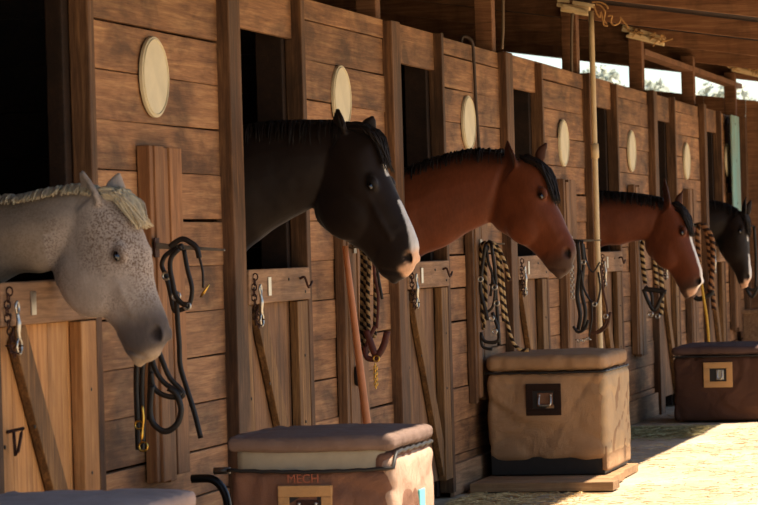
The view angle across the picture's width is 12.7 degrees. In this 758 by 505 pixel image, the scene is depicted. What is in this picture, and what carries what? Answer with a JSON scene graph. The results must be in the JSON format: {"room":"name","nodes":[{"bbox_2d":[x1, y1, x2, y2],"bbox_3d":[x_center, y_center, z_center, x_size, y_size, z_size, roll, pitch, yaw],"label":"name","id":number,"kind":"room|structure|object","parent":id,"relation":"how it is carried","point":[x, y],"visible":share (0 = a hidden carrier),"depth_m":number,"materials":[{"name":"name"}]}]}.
{"room":"farm building","nodes":[
{"label":"farm building","id":0,"kind":"room"},
{"bbox_2d":[0,0,740,472],"bbox_3d":[-0.643,0.064,22.669,3.540,2.596,22.825,-2,0,12],"label":"wall","id":1,"kind":"structure","parent":0,"point":[24,154],"depth_m":14.51,"materials":[{"name":"brown wood"}]},
{"bbox_2d":[0,0,751,504],"bbox_3d":[1.404,-0.188,23.808,0.224,3.026,26.062,-2,0,12],"label":"wall","id":2,"kind":"structure","parent":0,"point":[98,118],"depth_m":16.14,"materials":[{"name":"brown wood"}]},
{"bbox_2d":[0,279,99,492],"bbox_3d":[-1.141,0.697,11.812,0.128,1.204,1.094,-2,0,12],"label":"door","id":3,"kind":"structure","parent":2,"relation":"in","point":[50,389],"depth_m":11.85,"materials":[{"name":"orange wood"}]},
{"bbox_2d":[4,286,23,357],"bbox_3d":[-1.218,0.232,11.351,0.036,0.241,0.140,-2,0,12],"label":"chain","id":4,"kind":"object","parent":3,"relation":"hanging from","point":[18,351],"visible":1,"depth_m":11.34,"materials":[{"name":"metal"}]},
{"bbox_2d":[139,37,168,117],"bbox_3d":[-0.875,-0.685,13.276,0.019,0.316,0.370,-2,0,12],"label":"oval plaque","id":5,"kind":"object","parent":2,"relation":"attached to","point":[153,63],"visible":1,"depth_m":13.25,"materials":[{"name":"paint"}]},
{"bbox_2d":[133,352,185,451],"bbox_3d":[-0.824,0.538,12.676,0.201,0.412,0.062,-2,0,12],"label":"bridle","id":6,"kind":"object","parent":2,"relation":"hanging from","point":[177,392],"visible":0.81,"depth_m":12.69,"materials":[{"name":"black leather"}]},
{"bbox_2d":[160,236,208,438],"bbox_3d":[-0.738,0.325,13.004,0.197,0.776,0.042,-2,0,12],"label":"halter","id":7,"kind":"object","parent":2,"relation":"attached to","point":[175,300],"visible":1,"depth_m":13.00,"materials":[{"name":"black leather"}]},
{"bbox_2d":[154,238,224,256],"bbox_3d":[-0.723,-0.022,13.030,0.274,0.075,0.060,-2,0,12],"label":"bar","id":8,"kind":"object","parent":2,"relation":"attached to","point":[157,246],"visible":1,"depth_m":13.03,"materials":[{"name":"metal"}]},
{"bbox_2d":[190,467,231,504],"bbox_3d":[-0.656,1.026,13.447,0.170,0.353,0.032,-2,0,12],"label":"hose","id":9,"kind":"object","parent":2,"relation":"attached to","point":[196,478],"visible":1,"depth_m":13.43,"materials":[{"name":"rubber"}]},
{"bbox_2d":[247,267,312,431],"bbox_3d":[-0.439,0.671,14.989,0.128,1.204,1.097,-2,0,12],"label":"door","id":10,"kind":"structure","parent":2,"relation":"in","point":[279,368],"depth_m":15.09,"materials":[{"name":"brown wood"}]},
{"bbox_2d":[251,273,264,328],"bbox_3d":[-0.515,0.207,14.529,0.036,0.241,0.140,-2,0,12],"label":"chain","id":11,"kind":"object","parent":10,"relation":"hanging from","point":[261,319],"visible":1,"depth_m":14.52,"materials":[{"name":"metal"}]},
{"bbox_2d":[331,65,351,121],"bbox_3d":[-0.179,-0.746,16.427,0.019,0.316,0.370,-2,0,12],"label":"oval plaque","id":12,"kind":"object","parent":2,"relation":"attached to","point":[341,96],"visible":0.73,"depth_m":16.41,"materials":[{"name":"paint"}]},
{"bbox_2d":[354,366,357,385],"bbox_3d":[-0.104,0.532,16.339,0.056,0.222,0.050,-2,0,12],"label":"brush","id":13,"kind":"object","parent":2,"relation":"hanging from","point":[355,370],"visible":0.37,"depth_m":16.32,"materials":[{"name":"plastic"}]},
{"bbox_2d":[349,246,390,388],"bbox_3d":[-0.040,0.310,16.260,0.191,0.689,0.025,-2,0,12],"label":"halter","id":14,"kind":"object","parent":2,"relation":"hanging from","point":[376,354],"visible":0.91,"depth_m":16.25,"materials":[{"name":"red leather"}]},
{"bbox_2d":[407,260,452,481],"bbox_3d":[0.264,0.646,18.167,0.128,1.201,1.096,-2,0,12],"label":"door","id":15,"kind":"structure","parent":2,"relation":"in","point":[428,325],"depth_m":18.39,"materials":[{"name":"brown wood"}]},
{"bbox_2d":[409,268,419,309],"bbox_3d":[0.188,0.181,17.707,0.036,0.241,0.140,-2,0,12],"label":"chain","id":16,"kind":"object","parent":15,"relation":"hanging from","point":[416,290],"visible":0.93,"depth_m":17.70,"materials":[{"name":"metal"}]},
{"bbox_2d":[461,96,475,148],"bbox_3d":[0.518,-0.746,19.574,0.019,0.316,0.370,-2,0,12],"label":"oval plaque","id":17,"kind":"object","parent":2,"relation":"attached to","point":[468,116],"visible":0.96,"depth_m":19.54,"materials":[{"name":"paint"}]},
{"bbox_2d":[459,35,479,147],"bbox_3d":[0.546,-0.890,19.769,0.064,0.749,0.201,-2,0,33],"label":"cable","id":18,"kind":"object","parent":2,"relation":"attached to","point":[462,37],"visible":0.84,"depth_m":19.77,"materials":[{"name":"black rubber"}]},
{"bbox_2d":[477,244,500,350],"bbox_3d":[0.629,0.256,19.436,0.127,0.613,0.033,-2,0,12],"label":"halter","id":19,"kind":"object","parent":2,"relation":"hanging from","point":[493,286],"visible":1,"depth_m":19.43,"materials":[{"name":"black leather"}]},
{"bbox_2d":[479,239,504,245],"bbox_3d":[0.653,-0.041,19.552,0.142,0.075,0.060,-2,0,12],"label":"bar","id":20,"kind":"object","parent":2,"relation":"attached to","point":[480,240],"visible":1,"depth_m":19.54,"materials":[{"name":"metal"}]},
{"bbox_2d":[479,240,528,351],"bbox_3d":[0.712,0.249,19.473,0.279,0.648,0.076,-2,0,12],"label":"lead rope","id":21,"kind":"object","parent":20,"relation":"hanging from","point":[499,255],"visible":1,"depth_m":19.46,"materials":[{"name":"fabric"}]},
{"bbox_2d":[501,0,504,48],"bbox_3d":[0.748,-1.404,20.584,0.034,0.346,0.018,-2,0,12],"label":"cable","id":22,"kind":"object","parent":2,"relation":"hanging from","point":[503,17],"visible":1,"depth_m":20.58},
{"bbox_2d":[518,255,548,349],"bbox_3d":[0.967,0.620,21.345,0.128,1.204,1.097,-2,0,12],"label":"door","id":23,"kind":"structure","parent":2,"relation":"in","point":[533,309],"depth_m":21.54,"materials":[{"name":"brown wood"}]},
{"bbox_2d":[520,258,527,296],"bbox_3d":[0.890,0.155,20.885,0.036,0.241,0.140,-2,0,12],"label":"chain","id":24,"kind":"object","parent":23,"relation":"hanging from","point":[524,286],"visible":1,"depth_m":20.88,"materials":[{"name":"metal"}]},
{"bbox_2d":[558,119,568,166],"bbox_3d":[1.243,-0.736,22.848,0.019,0.316,0.370,-2,0,12],"label":"oval plaque","id":25,"kind":"object","parent":2,"relation":"attached to","point":[563,134],"visible":1,"depth_m":22.80,"materials":[{"name":"paint"}]},
{"bbox_2d":[570,13,576,195],"bbox_3d":[1.351,-0.924,23.497,0.045,1.470,0.020,-2,0,12],"label":"post","id":26,"kind":"object","parent":2,"relation":"attached to","point":[572,14],"visible":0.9,"depth_m":23.49,"materials":[{"name":"brown wood"}]},
{"bbox_2d":[572,236,600,242],"bbox_3d":[1.385,-0.073,22.723,0.202,0.075,0.060,-2,0,12],"label":"bar","id":27,"kind":"object","parent":2,"relation":"attached to","point":[585,240],"visible":0.5,"depth_m":22.71,"materials":[{"name":"metal"}]},
{"bbox_2d":[570,239,611,342],"bbox_3d":[1.409,0.252,22.632,0.277,0.693,0.076,-2,0,12],"label":"halter","id":28,"kind":"object","parent":27,"relation":"hanging from","point":[581,258],"visible":0.94,"depth_m":22.64,"materials":[{"name":"black leather"}]},
{"bbox_2d":[600,251,625,365],"bbox_3d":[1.670,0.593,24.523,0.128,1.203,1.097,-2,0,12],"label":"door","id":29,"kind":"structure","parent":2,"relation":"in","point":[613,335],"depth_m":24.86,"materials":[{"name":"brown wood"}]},
{"bbox_2d":[601,254,606,287],"bbox_3d":[1.593,0.130,24.063,0.036,0.241,0.140,-2,0,12],"label":"chain","id":30,"kind":"object","parent":29,"relation":"hanging from","point":[604,262],"visible":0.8,"depth_m":24.07,"materials":[{"name":"metal"}]},
{"bbox_2d":[627,130,635,171],"bbox_3d":[1.932,-0.775,25.964,0.019,0.316,0.370,-2,0,12],"label":"oval plaque","id":31,"kind":"object","parent":2,"relation":"attached to","point":[631,143],"visible":1,"depth_m":25.92,"materials":[{"name":"paint"}]},
{"bbox_2d":[663,269,679,396],"bbox_3d":[2.373,0.569,27.701,0.128,1.203,1.096,-2,0,12],"label":"door","id":32,"kind":"structure","parent":2,"relation":"in","point":[671,314],"depth_m":27.87,"materials":[{"name":"brown wood"}]},
{"bbox_2d":[663,268,667,279],"bbox_3d":[2.296,0.104,27.241,0.036,0.241,0.140,-2,0,12],"label":"chain","id":33,"kind":"object","parent":32,"relation":"hanging from","point":[666,270],"visible":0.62,"depth_m":27.23,"materials":[{"name":"metal"}]},
{"bbox_2d":[683,143,690,178],"bbox_3d":[2.643,-0.785,29.177,0.019,0.316,0.370,-2,0,12],"label":"oval plaque","id":34,"kind":"object","parent":2,"relation":"attached to","point":[686,151],"visible":1,"depth_m":29.13,"materials":[{"name":"paint"}]},
{"bbox_2d":[712,246,725,341],"bbox_3d":[3.076,0.542,30.879,0.127,1.204,1.096,-2,0,12],"label":"door","id":35,"kind":"structure","parent":2,"relation":"in","point":[718,315],"depth_m":31.23,"materials":[{"name":"brown wood"}]},
{"bbox_2d":[725,143,730,176],"bbox_3d":[3.301,-0.875,32.161,0.019,0.316,0.370,-2,0,12],"label":"oval plaque","id":36,"kind":"object","parent":2,"relation":"attached to","point":[727,147],"visible":1,"depth_m":32.12,"materials":[{"name":"paint"}]},
{"bbox_2d":[730,115,740,210],"bbox_3d":[3.391,-0.800,32.285,0.021,1.000,0.620,-2,0,12],"label":"board","id":37,"kind":"object","parent":2,"relation":"attached to","point":[734,120],"visible":0.83,"depth_m":32.21,"materials":[{"name":"teal paint"}]},
{"bbox_3d":[3.484,-0.244,32.259,0.142,0.075,0.060,-2,0,12],"label":"bar","id":38,"kind":"object","parent":2,"relation":"attached to","visible":0},
{"bbox_2d":[745,225,757,297],"bbox_3d":[3.499,0.089,32.207,0.193,0.696,0.016,-2,0,12],"label":"halter","id":39,"kind":"object","parent":38,"relation":"hanging from","point":[748,289],"visible":0.73,"depth_m":32.19,"materials":[{"name":"black leather"}]},
{"bbox_3d":[-0.051,-0.035,16.374,0.142,0.075,0.060,-2,0,12],"label":"bar","id":40,"kind":"object","parent":2,"relation":"attached to","visible":0},
{"bbox_2d":[352,245,376,353],"bbox_3d":[-0.060,0.219,16.322,0.117,0.539,0.068,-2,0,12],"label":"lead rope","id":41,"kind":"object","parent":40,"relation":"hanging from","point":[366,263],"visible":0.7,"depth_m":16.32,"materials":[{"name":"fabric"}]},
{"bbox_3d":[2.058,-0.112,25.908,0.142,0.075,0.060,-2,0,12],"label":"bar","id":42,"kind":"object","parent":2,"relation":"attached to","visible":0},
{"bbox_2d":[640,240,666,318],"bbox_3d":[2.087,0.189,25.847,0.206,0.632,0.063,-2,0,12],"label":"lead rope","id":43,"kind":"object","parent":42,"relation":"hanging from","point":[660,303],"visible":0.78,"depth_m":25.83,"materials":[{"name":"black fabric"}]},
{"bbox_3d":[2.759,-0.218,29.086,0.142,0.075,0.060,-2,0,12],"label":"bar","id":44,"kind":"object","parent":2,"relation":"attached to","visible":0},
{"bbox_2d":[694,223,715,309],"bbox_3d":[2.777,0.119,29.005,0.197,0.749,0.079,-2,0,12],"label":"lead rope","id":45,"kind":"object","parent":44,"relation":"hanging from","point":[710,241],"visible":0.96,"depth_m":28.98,"materials":[{"name":"brown fabric"}]},
{"bbox_2d":[700,263,709,341],"bbox_3d":[2.771,0.499,28.945,0.095,0.840,0.024,-2,0,12],"label":"cord","id":46,"kind":"object","parent":45,"relation":"hanging from","point":[702,287],"visible":0.56,"depth_m":28.93,"materials":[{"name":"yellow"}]},
{"bbox_2d":[312,0,757,88],"bbox_3d":[0.068,-1.825,21.914,5.697,1.050,25.650,-2,0,12],"label":"ceiling","id":47,"kind":"structure","parent":0,"point":[720,34],"depth_m":27.31,"materials":[{"name":"brown wood"}]},
{"bbox_2d":[556,0,594,15],"bbox_3d":[1.370,-1.710,23.726,0.268,0.139,0.102,-2,0,12],"label":"bundle","id":48,"kind":"object","parent":47,"relation":"attached to","point":[583,8],"visible":0.83,"depth_m":23.71,"materials":[{"name":"brown wood"}]},
{"bbox_2d":[592,1,629,27],"bbox_3d":[1.595,-1.635,23.386,0.256,0.199,0.010,-2,0,12],"label":"twine","id":49,"kind":"object","parent":47,"relation":"hanging from","point":[596,2],"visible":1,"depth_m":23.39,"materials":[{"name":"fabric"}]},
{"bbox_2d":[621,24,672,46],"bbox_3d":[2.121,-1.717,26.875,0.419,0.192,0.139,-2,0,12],"label":"bundle","id":50,"kind":"object","parent":47,"relation":"attached to","point":[641,35],"visible":1,"depth_m":26.87,"materials":[{"name":"brown wood"}]},
{"bbox_2d":[727,66,757,76],"bbox_3d":[3.588,-1.783,33.217,0.377,0.176,0.139,-2,0,12],"label":"bundle","id":51,"kind":"object","parent":47,"relation":"attached to","point":[752,72],"visible":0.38,"depth_m":33.20,"materials":[{"name":"brown wood"}]},
{"bbox_2d":[434,402,757,504],"bbox_3d":[2.793,1.281,21.797,11.800,0.018,27.750,-2,0,12],"label":"ground","id":52,"kind":"structure","parent":0,"point":[703,478],"depth_m":20.21,"materials":[{"name":"beige sand"}]},
{"bbox_2d":[0,171,171,366],"bbox_3d":[-2.291,0.600,12.101,3.289,1.692,0.693,-2,0,11],"label":"horse","id":53,"kind":"object","parent":52,"relation":"on","point":[97,250],"visible":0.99,"depth_m":11.68},
{"bbox_2d":[0,488,195,504],"bbox_3d":[-1.015,1.088,10.548,0.683,0.653,1.145,-2,0,12],"label":"trunk","id":54,"kind":"object","parent":52,"relation":"on","point":[125,496],"visible":1,"depth_m":10.68,"materials":[{"name":"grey fabric"}]},
{"bbox_2d":[227,423,433,504],"bbox_3d":[-0.174,1.027,12.947,0.677,0.722,0.797,-2,0,12],"label":"trunk","id":55,"kind":"object","parent":52,"relation":"on","point":[351,463],"visible":1,"depth_m":12.63,"materials":[{"name":"brown fabric"}]},
{"bbox_2d":[243,109,419,283],"bbox_3d":[-1.494,0.413,15.259,3.489,2.010,0.693,-2,0,11],"label":"horse","id":56,"kind":"object","parent":52,"relation":"on","point":[337,168],"visible":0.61,"depth_m":14.85},
{"bbox_2d":[342,246,370,423],"bbox_3d":[-0.057,0.654,15.944,0.198,1.376,0.320,-2,0,12],"label":"fork","id":57,"kind":"object","parent":52,"relation":"on","point":[364,403],"visible":0.73,"depth_m":15.94,"materials":[{"name":"brown wood"}]},
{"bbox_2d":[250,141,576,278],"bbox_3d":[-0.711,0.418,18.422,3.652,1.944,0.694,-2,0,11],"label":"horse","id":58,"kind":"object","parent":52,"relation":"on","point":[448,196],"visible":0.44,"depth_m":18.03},
{"bbox_2d":[470,463,637,491],"bbox_3d":[1.069,1.300,19.674,0.810,0.050,1.540,-2,0,12],"label":"board","id":59,"kind":"object","parent":52,"relation":"on","point":[610,481],"visible":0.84,"depth_m":18.99,"materials":[{"name":"brown wood"}]},
{"bbox_2d":[485,348,630,475],"bbox_3d":[1.053,0.920,19.899,0.734,0.702,1.006,-2,0,12],"label":"trunk","id":60,"kind":"object","parent":59,"relation":"on","point":[565,411],"visible":1,"depth_m":19.46,"materials":[{"name":"fabric"}]},
{"bbox_2d":[588,11,602,347],"bbox_3d":[1.503,-0.190,23.449,0.056,2.951,0.055,-2,0,12],"label":"pipe","id":61,"kind":"object","parent":52,"relation":"on","point":[594,146],"visible":0.77,"depth_m":23.43,"materials":[{"name":"beige wood"}]},
{"bbox_2d":[445,412,757,504],"bbox_3d":[2.416,1.276,23.292,1.890,0.020,13.578,-2,0,12],"label":"straw","id":62,"kind":"object","parent":52,"relation":"on","point":[499,497],"visible":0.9,"depth_m":18.57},
{"bbox_2d":[599,178,703,298],"bbox_3d":[0.631,0.422,24.791,3.518,1.831,0.693,-2,0,11],"label":"horse","id":63,"kind":"object","parent":52,"relation":"on","point":[667,230],"visible":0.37,"depth_m":24.38},
{"bbox_2d":[630,422,721,441],"bbox_3d":[2.015,1.263,24.357,0.781,0.061,2.284,-2,0,12],"label":"hay","id":64,"kind":"object","parent":52,"relation":"on","point":[659,431],"visible":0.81,"depth_m":23.99},
{"bbox_2d":[672,341,757,421],"bbox_3d":[2.667,0.986,26.033,0.747,0.595,1.074,-2,0,12],"label":"trunk","id":65,"kind":"object","parent":52,"relation":"on","point":[715,381],"visible":1,"depth_m":25.56,"materials":[{"name":"brown fabric"}]},
{"bbox_2d":[709,197,751,288],"bbox_3d":[1.859,0.414,31.163,3.158,1.754,0.688,-2,0,12],"label":"horse","id":66,"kind":"object","parent":52,"relation":"on","point":[730,227],"visible":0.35,"depth_m":30.77},
{"bbox_2d":[741,309,757,340],"bbox_3d":[3.750,0.882,32.772,0.460,0.676,0.440,-2,0,12],"label":"wooden box","id":67,"kind":"object","parent":52,"relation":"on","point":[750,316],"visible":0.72,"depth_m":32.60,"materials":[{"name":"brown wood"}]},
{"bbox_2d":[496,51,757,308],"bbox_3d":[2.887,-0.539,34.211,5.476,3.600,0.060,-2,0,12],"label":"wall","id":68,"kind":"structure","parent":0,"point":[747,108],"depth_m":33.99,"materials":[{"name":"brown wood"}]},
{"label":"floor","id":69,"kind":"structure","parent":0,"visible":0},
{"bbox_2d":[582,65,625,85],"bbox_3d":[4.587,-1.380,70.646,1.144,5.125,1.216,-2,0,12],"label":"tree","id":70,"kind":"object","parent":69,"relation":"on","point":[601,73],"visible":0.09,"depth_m":70.50,"materials":[{"name":"green plant"}]},
{"bbox_2d":[645,76,672,92],"bbox_3d":[5.685,-1.259,70.449,0.931,4.823,0.908,-2,0,-23],"label":"tree","id":71,"kind":"object","parent":69,"relation":"on","point":[649,85],"visible":0.08,"depth_m":70.22,"materials":[{"name":"green plant"}]},
{"bbox_2d":[696,82,755,100],"bbox_3d":[7.140,-1.246,70.108,1.548,4.718,1.571,-2,0,12],"label":"tree","id":72,"kind":"object","parent":69,"relation":"on","point":[716,93],"visible":0.04,"depth_m":69.90,"materials":[{"name":"green plant"}]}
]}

